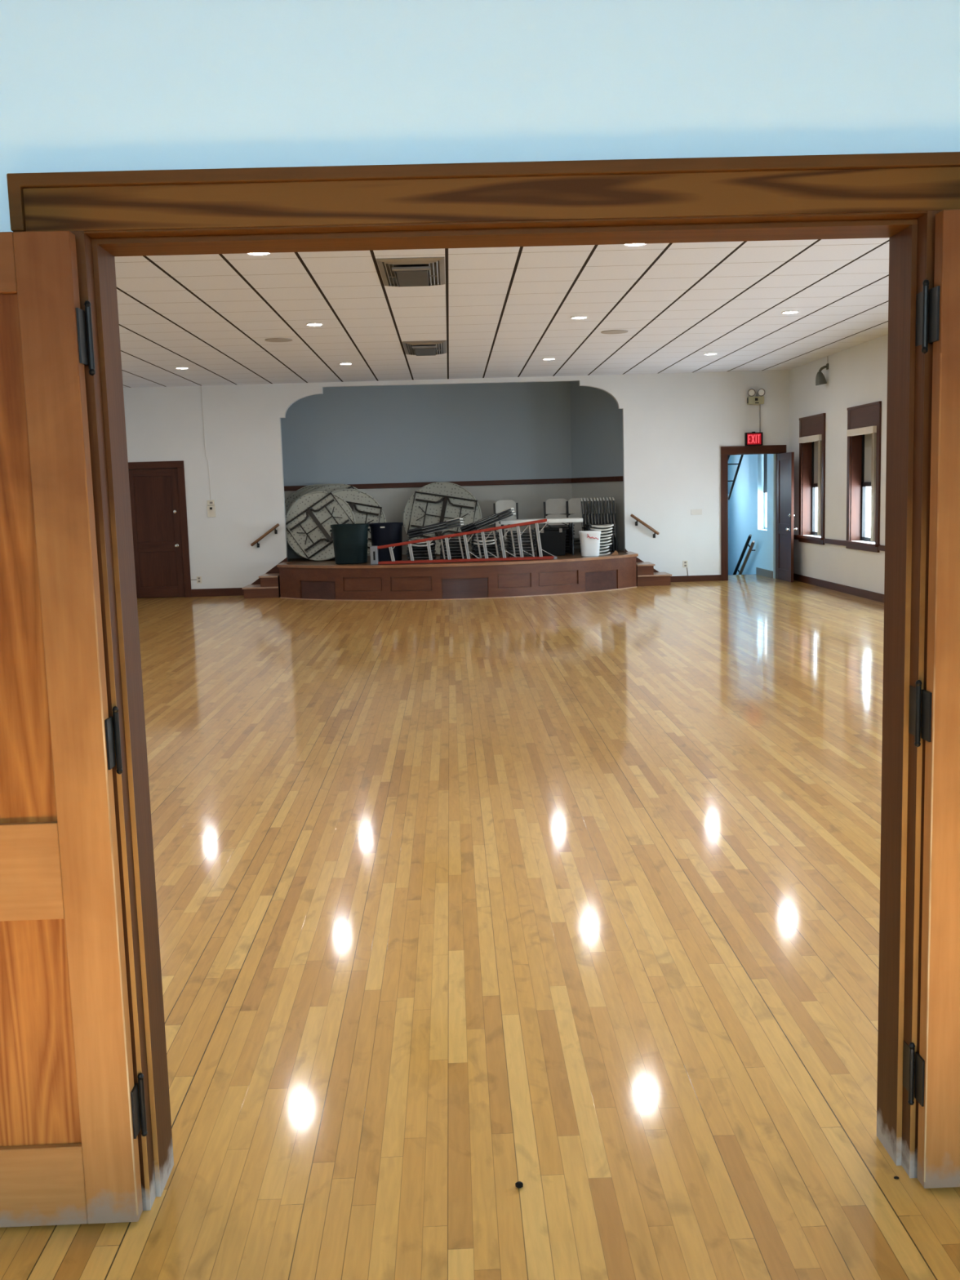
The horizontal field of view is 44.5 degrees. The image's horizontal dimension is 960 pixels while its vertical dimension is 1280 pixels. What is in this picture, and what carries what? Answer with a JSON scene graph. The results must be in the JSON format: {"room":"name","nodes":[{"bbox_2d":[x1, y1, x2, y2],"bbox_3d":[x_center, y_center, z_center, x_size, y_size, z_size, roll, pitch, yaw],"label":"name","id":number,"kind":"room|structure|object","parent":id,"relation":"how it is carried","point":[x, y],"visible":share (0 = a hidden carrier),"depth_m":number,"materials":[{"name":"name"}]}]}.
{"room":"entrance hallway","nodes":[
{"label":"entrance hallway","id":0,"kind":"room"},
{"bbox_2d":[280,381,572,558],"bbox_3d":[-1.146,-3.217,22.049,5.839,4.300,0.100,-3,7,-8],"label":"wall","id":1,"kind":"structure","parent":0,"point":[521,430],"depth_m":21.98,"materials":[{"name":"paint"}]},
{"bbox_2d":[284,478,571,491],"bbox_3d":[-1.128,-2.912,22.022,5.839,0.090,0.030,-3,7,-8],"label":"trim","id":2,"kind":"structure","parent":1,"relation":"attached to","point":[553,480],"depth_m":22.13,"materials":[{"name":"wood"}]},
{"bbox_2d":[123,369,789,589],"bbox_3d":[-0.511,-2.743,20.587,12.500,3.687,0.150,-2,7,-1],"label":"wall","id":3,"kind":"structure","parent":0,"point":[676,426],"depth_m":20.47,"materials":[{"name":"paint"}]},
{"bbox_2d":[128,468,184,598],"bbox_3d":[-5.666,-1.857,20.516,0.882,2.232,0.185,-2,7,-1],"label":"door","id":4,"kind":"structure","parent":3,"relation":"in","point":[153,493],"depth_m":20.50,"materials":[{"name":"brown wood"}]},
{"bbox_2d":[128,460,191,597],"bbox_3d":[-5.668,-1.921,20.526,1.130,2.368,0.150,-2,7,-1],"label":"door frame","id":5,"kind":"structure","parent":3,"relation":"attached to","point":[179,465],"depth_m":20.41,"materials":[{"name":"wood"}]},
{"bbox_2d":[200,386,211,500],"bbox_3d":[-4.744,-3.406,20.313,0.070,1.956,0.012,-2,7,-1],"label":"cable","id":6,"kind":"object","parent":3,"relation":"attached to","point":[201,386],"visible":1,"depth_m":20.30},
{"bbox_2d":[207,500,215,517],"bbox_3d":[-4.681,-2.288,20.436,0.140,0.293,0.047,-2,7,-1],"label":"control plate","id":7,"kind":"object","parent":3,"relation":"attached to","point":[211,504],"visible":1,"depth_m":20.44,"materials":[{"name":"white plastic"}]},
{"bbox_2d":[191,587,244,596],"bbox_3d":[-4.587,-0.840,20.633,0.965,0.135,0.022,-2,7,-1],"label":"baseboard","id":8,"kind":"structure","parent":3,"relation":"attached to","point":[228,591],"depth_m":20.62,"materials":[{"name":"wood"}]},
{"bbox_2d":[250,523,279,547],"bbox_3d":[-3.747,-1.823,20.487,0.521,0.412,0.109,-2,7,-1],"label":"handrail","id":9,"kind":"object","parent":3,"relation":"attached to","point":[276,526],"visible":1,"depth_m":20.44,"materials":[{"name":"brown wood"}]},
{"bbox_2d":[251,557,287,584],"bbox_3d":[-3.758,-1.121,20.618,0.770,0.650,0.025,-2,7,-1],"label":"trim","id":10,"kind":"structure","parent":3,"relation":"attached to","point":[274,570],"depth_m":20.60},
{"bbox_2d":[630,514,659,537],"bbox_3d":[2.895,-2.006,20.637,0.508,0.436,0.109,-2,7,-1],"label":"handrail","id":11,"kind":"object","parent":3,"relation":"attached to","point":[633,516],"visible":1,"depth_m":20.59,"materials":[{"name":"brown wood"}]},
{"bbox_2d":[670,574,721,582],"bbox_3d":[3.775,-1.090,20.819,1.012,0.105,0.022,-2,7,-1],"label":"baseboard","id":12,"kind":"structure","parent":3,"relation":"attached to","point":[710,577],"depth_m":20.81,"materials":[{"name":"wood"}]},
{"bbox_2d":[720,444,786,580],"bbox_3d":[4.823,-2.244,20.759,1.153,2.350,0.150,-2,7,-1],"label":"door frame","id":13,"kind":"structure","parent":3,"relation":"attached to","point":[726,451],"depth_m":20.63,"materials":[{"name":"wood"}]},
{"bbox_2d":[744,431,762,445],"bbox_3d":[4.785,-3.520,20.514,0.300,0.240,0.074,-2,7,-1],"label":"exit sign","id":14,"kind":"object","parent":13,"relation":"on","point":[753,438],"visible":1,"depth_m":20.49,"materials":[{"name":"red plastic"}]},
{"bbox_2d":[746,388,764,404],"bbox_3d":[4.801,-4.233,20.410,0.302,0.263,0.103,-2,7,-1],"label":"emergency light","id":15,"kind":"object","parent":3,"relation":"attached to","point":[751,400],"visible":1,"depth_m":20.37,"materials":[{"name":"beige plastic"}]},
{"bbox_2d":[777,452,796,582],"bbox_3d":[5.268,-2.121,20.254,0.185,2.190,0.875,-2,7,-1],"label":"door","id":16,"kind":"structure","parent":3,"relation":"in","point":[785,461],"depth_m":20.18,"materials":[{"name":"wood"}]},
{"bbox_2d":[0,573,959,1279],"bbox_3d":[-0.204,0.479,9.934,12.500,0.060,26.200,-2,7,-1],"label":"floor","id":17,"kind":"structure","parent":0,"point":[574,899],"depth_m":4.41,"materials":[{"name":"brown wood"}]},
{"bbox_2d":[241,573,280,598],"bbox_3d":[-3.743,-0.938,20.276,0.618,0.372,0.690,-2,7,-1],"label":"steps","id":18,"kind":"structure","parent":17,"relation":"on","point":[269,586],"depth_m":19.96,"materials":[{"name":"wood"}]},
{"bbox_2d":[276,548,638,600],"bbox_3d":[-0.512,-1.174,20.626,6.920,0.566,4.044,-2,7,-1],"label":"stage","id":19,"kind":"object","parent":17,"relation":"on","point":[300,578],"visible":0.98,"depth_m":18.92,"materials":[{"name":"wood"}]},
{"bbox_2d":[284,484,318,555],"bbox_3d":[-2.963,-2.168,21.441,1.459,1.349,0.596,-2,7,-2],"label":"round table","id":20,"kind":"object","parent":19,"relation":"on","point":[293,495],"visible":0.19,"depth_m":21.55,"materials":[{"name":"white plastic"}]},
{"bbox_2d":[285,484,323,515],"bbox_3d":[-2.842,-2.164,21.379,1.459,1.349,0.596,-2,7,-2],"label":"round table","id":21,"kind":"object","parent":19,"relation":"on","point":[298,495],"visible":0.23,"depth_m":21.50,"materials":[{"name":"white plastic"}]},
{"bbox_2d":[285,491,355,560],"bbox_3d":[-2.832,-2.018,20.753,1.279,1.216,0.410,-2,7,-4],"label":"round table","id":22,"kind":"object","parent":19,"relation":"on","point":[309,518],"visible":0.88,"depth_m":20.75,"materials":[{"name":"white plastic"}]},
{"bbox_2d":[311,483,359,559],"bbox_3d":[-2.599,-2.155,21.255,1.460,1.349,0.597,-2,7,-2],"label":"round table","id":23,"kind":"object","parent":19,"relation":"on","point":[330,487],"visible":0.16,"depth_m":21.42,"materials":[{"name":"white plastic"}]},
{"bbox_2d":[329,523,369,564],"bbox_3d":[-2.172,-1.615,19.703,0.660,0.655,0.643,-2,7,-1],"label":"trash bin","id":24,"kind":"object","parent":19,"relation":"on","point":[350,541],"visible":1,"depth_m":19.45,"materials":[{"name":"green plastic"}]},
{"bbox_2d":[331,488,386,555],"bbox_3d":[-2.340,-2.081,21.002,1.319,1.252,0.460,-3,7,-7],"label":"round table","id":25,"kind":"object","parent":19,"relation":"on","point":[366,509],"visible":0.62,"depth_m":21.09,"materials":[{"name":"white plastic"}]},
{"bbox_2d":[368,522,403,561],"bbox_3d":[-1.591,-1.671,20.033,0.581,0.650,0.581,-2,7,-1],"label":"trash bin","id":26,"kind":"object","parent":19,"relation":"on","point":[381,533],"visible":0.83,"depth_m":19.80,"materials":[{"name":"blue plastic"}]},
{"bbox_2d":[408,555,436,559],"bbox_3d":[-0.981,-1.377,19.972,0.458,0.052,0.955,-2,7,-1],"label":"folding chair","id":27,"kind":"object","parent":19,"relation":"on","point":[435,557],"visible":0.3,"depth_m":19.83,"materials":[{"name":"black plastic"}]},
{"bbox_2d":[407,553,435,559],"bbox_3d":[-0.997,-1.431,19.981,0.458,0.052,0.955,-2,7,-1],"label":"folding chair","id":28,"kind":"object","parent":27,"relation":"on","point":[433,554],"visible":0.63,"depth_m":19.66,"materials":[{"name":"white plastic"}]},
{"bbox_2d":[405,550,435,555],"bbox_3d":[-0.998,-1.481,19.964,0.458,0.052,0.955,-2,7,0],"label":"folding chair","id":29,"kind":"object","parent":28,"relation":"on","point":[434,551],"visible":0.52,"depth_m":19.64,"materials":[{"name":"white plastic"}]},
{"bbox_2d":[406,547,435,552],"bbox_3d":[-0.998,-1.533,19.961,0.458,0.052,0.955,-2,7,-1],"label":"folding chair","id":30,"kind":"object","parent":29,"relation":"on","point":[423,549],"visible":0.56,"depth_m":19.64,"materials":[{"name":"white plastic"}]},
{"bbox_2d":[407,544,435,549],"bbox_3d":[-0.989,-1.585,19.959,0.458,0.052,0.955,-2,7,-2],"label":"folding chair","id":31,"kind":"object","parent":30,"relation":"on","point":[432,546],"visible":0.56,"depth_m":19.64,"materials":[{"name":"white plastic"}]},
{"bbox_2d":[411,541,435,546],"bbox_3d":[-0.984,-1.636,19.945,0.458,0.052,0.955,-2,7,-3],"label":"folding chair","id":32,"kind":"object","parent":31,"relation":"on","point":[433,542],"visible":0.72,"depth_m":19.53,"materials":[{"name":"white plastic"}]},
{"bbox_2d":[406,538,434,543],"bbox_3d":[-0.999,-1.689,19.951,0.458,0.052,0.955,-2,7,0],"label":"folding chair","id":33,"kind":"object","parent":32,"relation":"on","point":[409,540],"visible":0.24,"depth_m":19.54,"materials":[{"name":"white plastic"}]},
{"bbox_2d":[408,523,464,538],"bbox_3d":[-0.733,-1.846,19.842,0.945,0.226,0.458,-2,7,-1],"label":"folding chair","id":34,"kind":"object","parent":33,"relation":"on","point":[460,524],"visible":0.98,"depth_m":19.64,"materials":[{"name":"white plastic"}]},
{"bbox_2d":[408,520,463,536],"bbox_3d":[-0.744,-1.892,19.836,0.945,0.226,0.458,-2,7,-1],"label":"folding chair","id":35,"kind":"object","parent":34,"relation":"on","point":[459,522],"visible":0.98,"depth_m":19.63,"materials":[{"name":"white plastic"}]},
{"bbox_2d":[407,517,462,533],"bbox_3d":[-0.755,-1.938,19.830,0.945,0.226,0.458,-2,7,-1],"label":"folding chair","id":36,"kind":"object","parent":35,"relation":"on","point":[458,519],"visible":0.99,"depth_m":19.63,"materials":[{"name":"white plastic"}]},
{"bbox_2d":[402,481,481,555],"bbox_3d":[-0.694,-2.250,21.644,1.458,1.330,0.645,-2,7,1],"label":"round table","id":37,"kind":"object","parent":19,"relation":"on","point":[433,503],"visible":0.77,"depth_m":21.68,"materials":[{"name":"white plastic"}]},
{"bbox_2d":[440,556,466,559],"bbox_3d":[-0.437,-1.396,19.996,0.458,0.052,0.955,-2,7,0],"label":"folding chair","id":38,"kind":"object","parent":19,"relation":"on","point":[465,557],"visible":0.34,"depth_m":19.68,"materials":[{"name":"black plastic"}]},
{"bbox_2d":[440,554,466,558],"bbox_3d":[-0.452,-1.445,19.986,0.458,0.052,0.955,-2,7,-1],"label":"folding chair","id":39,"kind":"object","parent":38,"relation":"on","point":[441,555],"visible":0.56,"depth_m":19.66,"materials":[{"name":"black plastic"}]},
{"bbox_2d":[440,550,466,555],"bbox_3d":[-0.448,-1.496,19.989,0.458,0.052,0.955,-2,7,-2],"label":"folding chair","id":40,"kind":"object","parent":39,"relation":"on","point":[441,552],"visible":0.52,"depth_m":19.67,"materials":[{"name":"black plastic"}]},
{"bbox_2d":[440,547,466,551],"bbox_3d":[-0.438,-1.546,19.985,0.458,0.052,0.955,-2,7,-1],"label":"folding chair","id":41,"kind":"object","parent":40,"relation":"on","point":[445,549],"visible":0.53,"depth_m":19.66,"materials":[{"name":"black plastic"}]},
{"bbox_2d":[440,545,465,549],"bbox_3d":[-0.446,-1.596,19.983,0.458,0.052,0.955,-2,7,0],"label":"folding chair","id":42,"kind":"object","parent":41,"relation":"on","point":[450,546],"visible":0.57,"depth_m":19.66,"materials":[{"name":"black plastic"}]},
{"bbox_2d":[440,542,468,546],"bbox_3d":[-0.436,-1.644,19.959,0.458,0.052,0.955,-2,7,-2],"label":"folding chair","id":43,"kind":"object","parent":42,"relation":"on","point":[456,543],"visible":0.47,"depth_m":19.64,"materials":[{"name":"white plastic"}]},
{"bbox_2d":[439,539,464,542],"bbox_3d":[-0.457,-1.694,19.961,0.458,0.052,0.955,-2,7,-1],"label":"folding chair","id":44,"kind":"object","parent":43,"relation":"on","point":[443,540],"visible":0.45,"depth_m":19.64,"materials":[{"name":"white plastic"}]},
{"bbox_2d":[442,534,467,539],"bbox_3d":[-0.444,-1.744,19.957,0.458,0.052,0.955,-2,7,0],"label":"folding chair","id":45,"kind":"object","parent":44,"relation":"on","point":[461,536],"visible":0.35,"depth_m":19.63,"materials":[{"name":"white plastic"}]},
{"bbox_2d":[468,512,515,531],"bbox_3d":[0.155,-1.964,19.921,0.913,0.356,0.458,-2,7,-3],"label":"folding chair","id":46,"kind":"object","parent":45,"relation":"on","point":[513,513],"visible":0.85,"depth_m":19.71,"materials":[{"name":"white plastic"}]},
{"bbox_2d":[461,510,515,532],"bbox_3d":[0.137,-2.008,19.914,0.913,0.356,0.458,-2,7,-3],"label":"folding chair","id":47,"kind":"object","parent":46,"relation":"on","point":[491,520],"visible":0.92,"depth_m":19.71,"materials":[{"name":"white plastic"}]},
{"bbox_2d":[459,507,513,530],"bbox_3d":[0.119,-2.053,19.908,0.913,0.356,0.458,-2,7,-3],"label":"folding chair","id":48,"kind":"object","parent":47,"relation":"on","point":[508,509],"visible":1,"depth_m":19.71,"materials":[{"name":"white plastic"}]},
{"bbox_2d":[369,519,556,564],"bbox_3d":[-0.271,-1.601,19.102,3.027,0.664,0.254,-2,7,-1],"label":"step ladder","id":49,"kind":"object","parent":19,"relation":"on","point":[374,552],"visible":1,"depth_m":19.03,"materials":[{"name":"red metal"}]},
{"bbox_2d":[493,499,518,546],"bbox_3d":[0.490,-2.132,21.906,0.458,0.953,0.146,-2,7,-1],"label":"folding chair","id":50,"kind":"object","parent":19,"relation":"on","point":[500,505],"visible":0.41,"depth_m":21.89,"materials":[{"name":"white plastic"}]},
{"bbox_2d":[498,517,582,555],"bbox_3d":[1.053,-1.783,20.360,1.415,0.630,0.620,-2,7,-1],"label":"folding table","id":51,"kind":"object","parent":19,"relation":"on","point":[562,520],"visible":0.77,"depth_m":20.03,"materials":[{"name":"white plastic"}]},
{"bbox_2d":[533,527,567,555],"bbox_3d":[1.228,-1.707,20.369,0.550,0.474,0.410,-2,7,-1],"label":"crate","id":52,"kind":"object","parent":19,"relation":"on","point":[553,540],"visible":0.84,"depth_m":20.19,"materials":[{"name":"black plastic"}]},
{"bbox_2d":[543,498,566,526],"bbox_3d":[1.424,-2.161,21.927,0.458,0.953,0.146,-2,7,-1],"label":"folding chair","id":53,"kind":"object","parent":19,"relation":"on","point":[555,508],"visible":0.56,"depth_m":21.91,"materials":[{"name":"white plastic"}]},
{"bbox_2d":[565,497,591,544],"bbox_3d":[1.837,-2.156,21.787,0.458,0.953,0.146,-2,7,-4],"label":"folding chair","id":54,"kind":"object","parent":19,"relation":"on","point":[573,505],"visible":0.48,"depth_m":21.77,"materials":[{"name":"white plastic"}]},
{"bbox_2d":[580,497,585,530],"bbox_3d":[1.863,-2.078,21.156,0.096,0.955,0.458,-1,7,8],"label":"folding chair","id":55,"kind":"object","parent":19,"relation":"on","point":[581,499],"visible":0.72,"depth_m":20.94,"materials":[{"name":"white plastic"}]},
{"bbox_2d":[582,497,588,530],"bbox_3d":[1.919,-2.083,21.184,0.096,0.955,0.458,-1,7,8],"label":"folding chair","id":56,"kind":"object","parent":19,"relation":"on","point":[584,499],"visible":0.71,"depth_m":20.98,"materials":[{"name":"white plastic"}]},
{"bbox_2d":[586,497,591,527],"bbox_3d":[1.976,-2.083,21.166,0.096,0.955,0.458,-1,7,8],"label":"folding chair","id":57,"kind":"object","parent":19,"relation":"on","point":[588,510],"visible":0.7,"depth_m":20.96,"materials":[{"name":"white plastic"}]},
{"bbox_2d":[578,530,600,556],"bbox_3d":[1.850,-1.618,19.722,0.367,0.425,0.301,-2,7,-1],"label":"waste bin","id":58,"kind":"object","parent":19,"relation":"on","point":[589,540],"visible":1,"depth_m":19.61,"materials":[{"name":"white plastic"}]},
{"bbox_2d":[590,497,594,527],"bbox_3d":[2.033,-2.080,21.128,0.096,0.955,0.458,-1,7,8],"label":"folding chair","id":59,"kind":"object","parent":19,"relation":"on","point":[591,499],"visible":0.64,"depth_m":20.92,"materials":[{"name":"white plastic"}]},
{"bbox_2d":[592,497,597,524],"bbox_3d":[2.090,-2.080,21.121,0.096,0.955,0.458,-1,7,8],"label":"folding chair","id":60,"kind":"object","parent":19,"relation":"on","point":[594,499],"visible":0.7,"depth_m":20.91,"materials":[{"name":"white plastic"}]},
{"bbox_2d":[578,550,613,555],"bbox_3d":[2.020,-1.526,20.461,0.458,0.052,0.955,-2,7,-2],"label":"folding chair","id":61,"kind":"object","parent":19,"relation":"on","point":[606,552],"visible":0.34,"depth_m":20.05,"materials":[{"name":"white plastic"}]},
{"bbox_2d":[599,547,611,552],"bbox_3d":[2.016,-1.575,20.438,0.458,0.052,0.955,-2,7,0],"label":"folding chair","id":62,"kind":"object","parent":61,"relation":"on","point":[606,548],"visible":0.33,"depth_m":20.02,"materials":[{"name":"white plastic"}]},
{"bbox_2d":[599,545,611,549],"bbox_3d":[2.019,-1.629,20.447,0.458,0.052,0.955,-2,7,0],"label":"folding chair","id":63,"kind":"object","parent":62,"relation":"on","point":[606,546],"visible":0.35,"depth_m":20.01,"materials":[{"name":"white plastic"}]},
{"bbox_2d":[600,542,613,546],"bbox_3d":[2.042,-1.682,20.448,0.458,0.052,0.955,-2,7,-3],"label":"folding chair","id":64,"kind":"object","parent":63,"relation":"on","point":[607,543],"visible":0.38,"depth_m":20.04,"materials":[{"name":"white plastic"}]},
{"bbox_2d":[600,538,613,542],"bbox_3d":[2.032,-1.731,20.423,0.458,0.052,0.955,-2,7,-3],"label":"folding chair","id":65,"kind":"object","parent":64,"relation":"on","point":[607,540],"visible":0.4,"depth_m":20.01,"materials":[{"name":"white plastic"}]},
{"bbox_2d":[600,535,613,540],"bbox_3d":[2.047,-1.785,20.433,0.458,0.052,0.955,-2,7,0],"label":"folding chair","id":66,"kind":"object","parent":65,"relation":"on","point":[610,536],"visible":0.35,"depth_m":20.01,"materials":[{"name":"white plastic"}]},
{"bbox_2d":[600,533,614,537],"bbox_3d":[2.055,-1.837,20.425,0.458,0.052,0.955,-2,7,-2],"label":"folding chair","id":67,"kind":"object","parent":66,"relation":"on","point":[606,534],"visible":0.47,"depth_m":20.01,"materials":[{"name":"white plastic"}]},
{"bbox_2d":[582,529,614,533],"bbox_3d":[2.067,-1.889,20.418,0.458,0.052,0.955,-2,7,0],"label":"folding chair","id":68,"kind":"object","parent":67,"relation":"on","point":[608,531],"visible":0.39,"depth_m":20.04,"materials":[{"name":"white plastic"}]},
{"bbox_2d":[581,526,614,530],"bbox_3d":[2.056,-1.940,20.411,0.458,0.052,0.955,-2,7,-2],"label":"folding chair","id":69,"kind":"object","parent":68,"relation":"on","point":[610,527],"visible":0.98,"depth_m":20.05,"materials":[{"name":"white plastic"}]},
{"bbox_2d":[583,523,616,527],"bbox_3d":[2.082,-1.991,20.396,0.458,0.052,0.955,-2,7,-1],"label":"folding chair","id":70,"kind":"object","parent":69,"relation":"on","point":[608,525],"visible":1,"depth_m":20.06,"materials":[{"name":"white plastic"}]},
{"bbox_2d":[595,497,600,524],"bbox_3d":[2.147,-2.082,21.117,0.096,0.955,0.458,-1,7,8],"label":"folding chair","id":71,"kind":"object","parent":19,"relation":"on","point":[597,499],"visible":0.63,"depth_m":20.91,"materials":[{"name":"white plastic"}]},
{"bbox_2d":[599,497,604,524],"bbox_3d":[2.202,-2.088,21.158,0.096,0.955,0.458,-1,7,8],"label":"folding chair","id":72,"kind":"object","parent":19,"relation":"on","point":[600,498],"visible":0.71,"depth_m":20.95,"materials":[{"name":"white plastic"}]},
{"bbox_2d":[602,497,607,524],"bbox_3d":[2.259,-2.089,21.147,0.096,0.955,0.458,-1,7,8],"label":"folding chair","id":73,"kind":"object","parent":19,"relation":"on","point":[603,498],"visible":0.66,"depth_m":20.94,"materials":[{"name":"white plastic"}]},
{"bbox_2d":[605,497,612,551],"bbox_3d":[2.317,-2.085,21.103,0.096,0.955,0.458,-1,7,8],"label":"folding chair","id":74,"kind":"object","parent":19,"relation":"on","point":[606,498],"visible":0.67,"depth_m":20.90,"materials":[{"name":"white plastic"}]},
{"bbox_2d":[608,497,614,551],"bbox_3d":[2.372,-2.091,21.139,0.096,0.955,0.458,-1,7,8],"label":"folding chair","id":75,"kind":"object","parent":19,"relation":"on","point":[610,498],"visible":0.73,"depth_m":20.96,"materials":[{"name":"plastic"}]},
{"bbox_2d":[611,497,617,551],"bbox_3d":[2.429,-2.093,21.143,0.096,0.955,0.458,-1,7,8],"label":"folding chair","id":76,"kind":"object","parent":19,"relation":"on","point":[612,498],"visible":0.94,"depth_m":20.96,"materials":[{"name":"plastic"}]},
{"bbox_2d":[635,561,671,586],"bbox_3d":[2.988,-1.155,20.444,0.598,0.372,0.650,-2,7,-1],"label":"steps","id":77,"kind":"structure","parent":17,"relation":"on","point":[646,575],"depth_m":20.14,"materials":[{"name":"wood"}]},
{"bbox_2d":[0,0,959,232],"bbox_3d":[-0.046,-0.534,2.693,12.500,3.750,0.173,-2,7,-1],"label":"wall","id":78,"kind":"structure","parent":0,"point":[86,85],"depth_m":2.52,"materials":[{"name":"paint"}]},
{"bbox_2d":[0,230,147,1227],"bbox_3d":[-1.272,0.257,2.647,0.919,2.238,0.115,-2,7,-1],"label":"door","id":79,"kind":"structure","parent":78,"relation":"in","point":[70,1118],"depth_m":2.62,"materials":[{"name":"brown wood"}]},
{"bbox_2d":[6,151,959,1210],"bbox_3d":[0.091,0.143,2.764,2.130,2.380,0.208,-2,7,-1],"label":"door frame","id":80,"kind":"structure","parent":78,"relation":"attached to","point":[898,197],"depth_m":2.61,"materials":[{"name":"wood"}]},
{"bbox_2d":[902,208,959,1188],"bbox_3d":[1.459,0.170,2.707,0.919,2.238,0.115,-2,7,-1],"label":"door","id":81,"kind":"structure","parent":78,"relation":"in","point":[935,1088],"depth_m":2.66,"materials":[{"name":"brown wood"}]},
{"bbox_2d":[114,237,888,387],"bbox_3d":[-0.333,-3.449,11.478,12.500,0.080,17.995,-2,7,-1],"label":"ceiling","id":82,"kind":"structure","parent":0,"point":[499,312],"depth_m":12.86,"materials":[{"name":"tile"}]},
{"bbox_2d":[265,337,292,342],"bbox_3d":[-2.506,-3.735,14.620,0.340,0.012,0.340,-2,7,-1],"label":"ceiling speaker","id":83,"kind":"object","parent":82,"relation":"attached to","point":[271,340],"visible":1,"depth_m":14.57},
{"bbox_2d":[376,257,444,286],"bbox_3d":[-0.596,-3.233,10.417,0.570,0.067,1.260,-2,7,-1],"label":"ceiling vent","id":84,"kind":"object","parent":82,"relation":"in","point":[422,271],"visible":1,"depth_m":10.18,"materials":[{"name":"metal"}]},
{"bbox_2d":[402,340,446,355],"bbox_3d":[-0.736,-3.909,15.813,0.570,0.067,1.340,-2,7,-1],"label":"ceiling vent","id":85,"kind":"object","parent":82,"relation":"in","point":[433,348],"visible":1,"depth_m":15.55,"materials":[{"name":"metal"}]},
{"bbox_2d":[600,329,627,333],"bbox_3d":[1.694,-3.875,14.772,0.340,0.012,0.340,-2,7,-1],"label":"ceiling speaker","id":86,"kind":"object","parent":82,"relation":"attached to","point":[611,331],"visible":1,"depth_m":14.72},
{"bbox_2d":[569,381,624,550],"bbox_3d":[2.349,-3.258,21.566,0.100,4.300,2.078,-6,8,-32],"label":"wall","id":87,"kind":"structure","parent":0,"point":[596,418],"depth_m":21.70,"materials":[{"name":"paint"}]},
{"bbox_2d":[571,475,622,483],"bbox_3d":[2.303,-2.954,21.569,0.030,0.090,2.078,-6,8,-32],"label":"trim","id":88,"kind":"structure","parent":87,"relation":"attached to","point":[617,478],"depth_m":21.74,"materials":[{"name":"wood"}]},
{"bbox_2d":[728,453,775,578],"bbox_3d":[5.254,-2.442,23.230,0.200,7.100,4.780,-2,7,-1],"label":"wall","id":89,"kind":"structure","parent":0,"point":[746,503],"depth_m":22.35,"materials":[{"name":"blue paint"}]},
{"bbox_2d":[728,454,743,499],"bbox_3d":[4.735,-4.276,22.372,0.721,3.198,0.044,-2,7,-1],"label":"stair railing","id":90,"kind":"object","parent":89,"relation":"attached to","point":[741,456],"visible":0.24,"depth_m":22.50,"materials":[{"name":"black metal"}]},
{"bbox_2d":[733,534,755,574],"bbox_3d":[5.100,-1.418,22.842,0.190,1.341,1.827,-2,7,-1],"label":"stair handrail","id":91,"kind":"object","parent":89,"relation":"attached to","point":[748,539],"visible":0.81,"depth_m":22.40,"materials":[{"name":"black metal"}]},
{"bbox_2d":[755,567,773,578],"bbox_3d":[5.220,-1.235,21.540,0.020,0.130,1.090,-2,7,-1],"label":"baseboard","id":92,"kind":"structure","parent":89,"relation":"attached to","point":[760,571],"depth_m":21.50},
{"bbox_2d":[763,453,767,529],"bbox_3d":[5.316,-2.781,21.541,0.070,1.510,0.650,-2,7,-1],"label":"window","id":93,"kind":"structure","parent":89,"relation":"in","point":[765,455],"depth_m":21.75,"materials":[{"name":"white glass"}]},
{"bbox_2d":[763,453,767,493],"bbox_3d":[5.284,-3.117,21.493,0.025,0.830,0.580,-2,7,-1],"label":"blind","id":94,"kind":"object","parent":93,"relation":"attached to","point":[765,455],"depth_m":21.67,"materials":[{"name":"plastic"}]},
{"bbox_2d":[789,333,888,594],"bbox_3d":[5.808,-1.813,11.756,0.280,3.687,18.168,-2,7,-1],"label":"wall","id":95,"kind":"structure","parent":0,"point":[855,375],"depth_m":17.98,"materials":[{"name":"paint"}]},
{"bbox_2d":[795,413,826,545],"bbox_3d":[5.540,-2.639,19.321,0.270,2.080,1.360,-2,7,-1],"label":"window","id":96,"kind":"structure","parent":95,"relation":"in","point":[815,424],"depth_m":19.79,"materials":[{"name":"brown wood"}]},
{"bbox_2d":[798,434,822,535],"bbox_3d":[5.456,-2.548,19.331,0.108,1.603,1.076,-2,7,-1],"label":"vertical blind","id":97,"kind":"object","parent":96,"relation":"attached to","point":[818,437],"visible":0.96,"depth_m":18.88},
{"bbox_2d":[815,355,828,385],"bbox_3d":[5.349,-4.213,18.363,0.191,0.448,0.172,-2,7,-1],"label":"wall lamp","id":98,"kind":"object","parent":95,"relation":"attached to","point":[820,379],"visible":1,"depth_m":18.33,"materials":[{"name":"grey metal"}]},
{"bbox_2d":[793,573,884,603],"bbox_3d":[5.707,-0.041,12.002,0.022,0.115,17.875,-2,7,-1],"label":"baseboard","id":99,"kind":"structure","parent":95,"relation":"attached to","point":[871,595],"depth_m":18.00,"materials":[{"name":"wood"}]},
{"bbox_2d":[793,534,884,551],"bbox_3d":[5.686,-0.730,11.915,0.025,0.075,17.875,-2,7,-1],"label":"trim","id":100,"kind":"structure","parent":95,"relation":"attached to","point":[882,548],"depth_m":18.15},
{"bbox_2d":[843,400,881,552],"bbox_3d":[5.602,-2.338,16.921,0.270,2.080,1.360,-2,7,-1],"label":"window","id":101,"kind":"structure","parent":95,"relation":"in","point":[859,446],"depth_m":17.37,"materials":[{"name":"brown wood"}]},
{"bbox_2d":[846,426,876,541],"bbox_3d":[5.519,-2.248,16.930,0.108,1.603,1.076,-2,7,-1],"label":"vertical blind","id":102,"kind":"object","parent":101,"relation":"attached to","point":[870,429],"visible":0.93,"depth_m":16.47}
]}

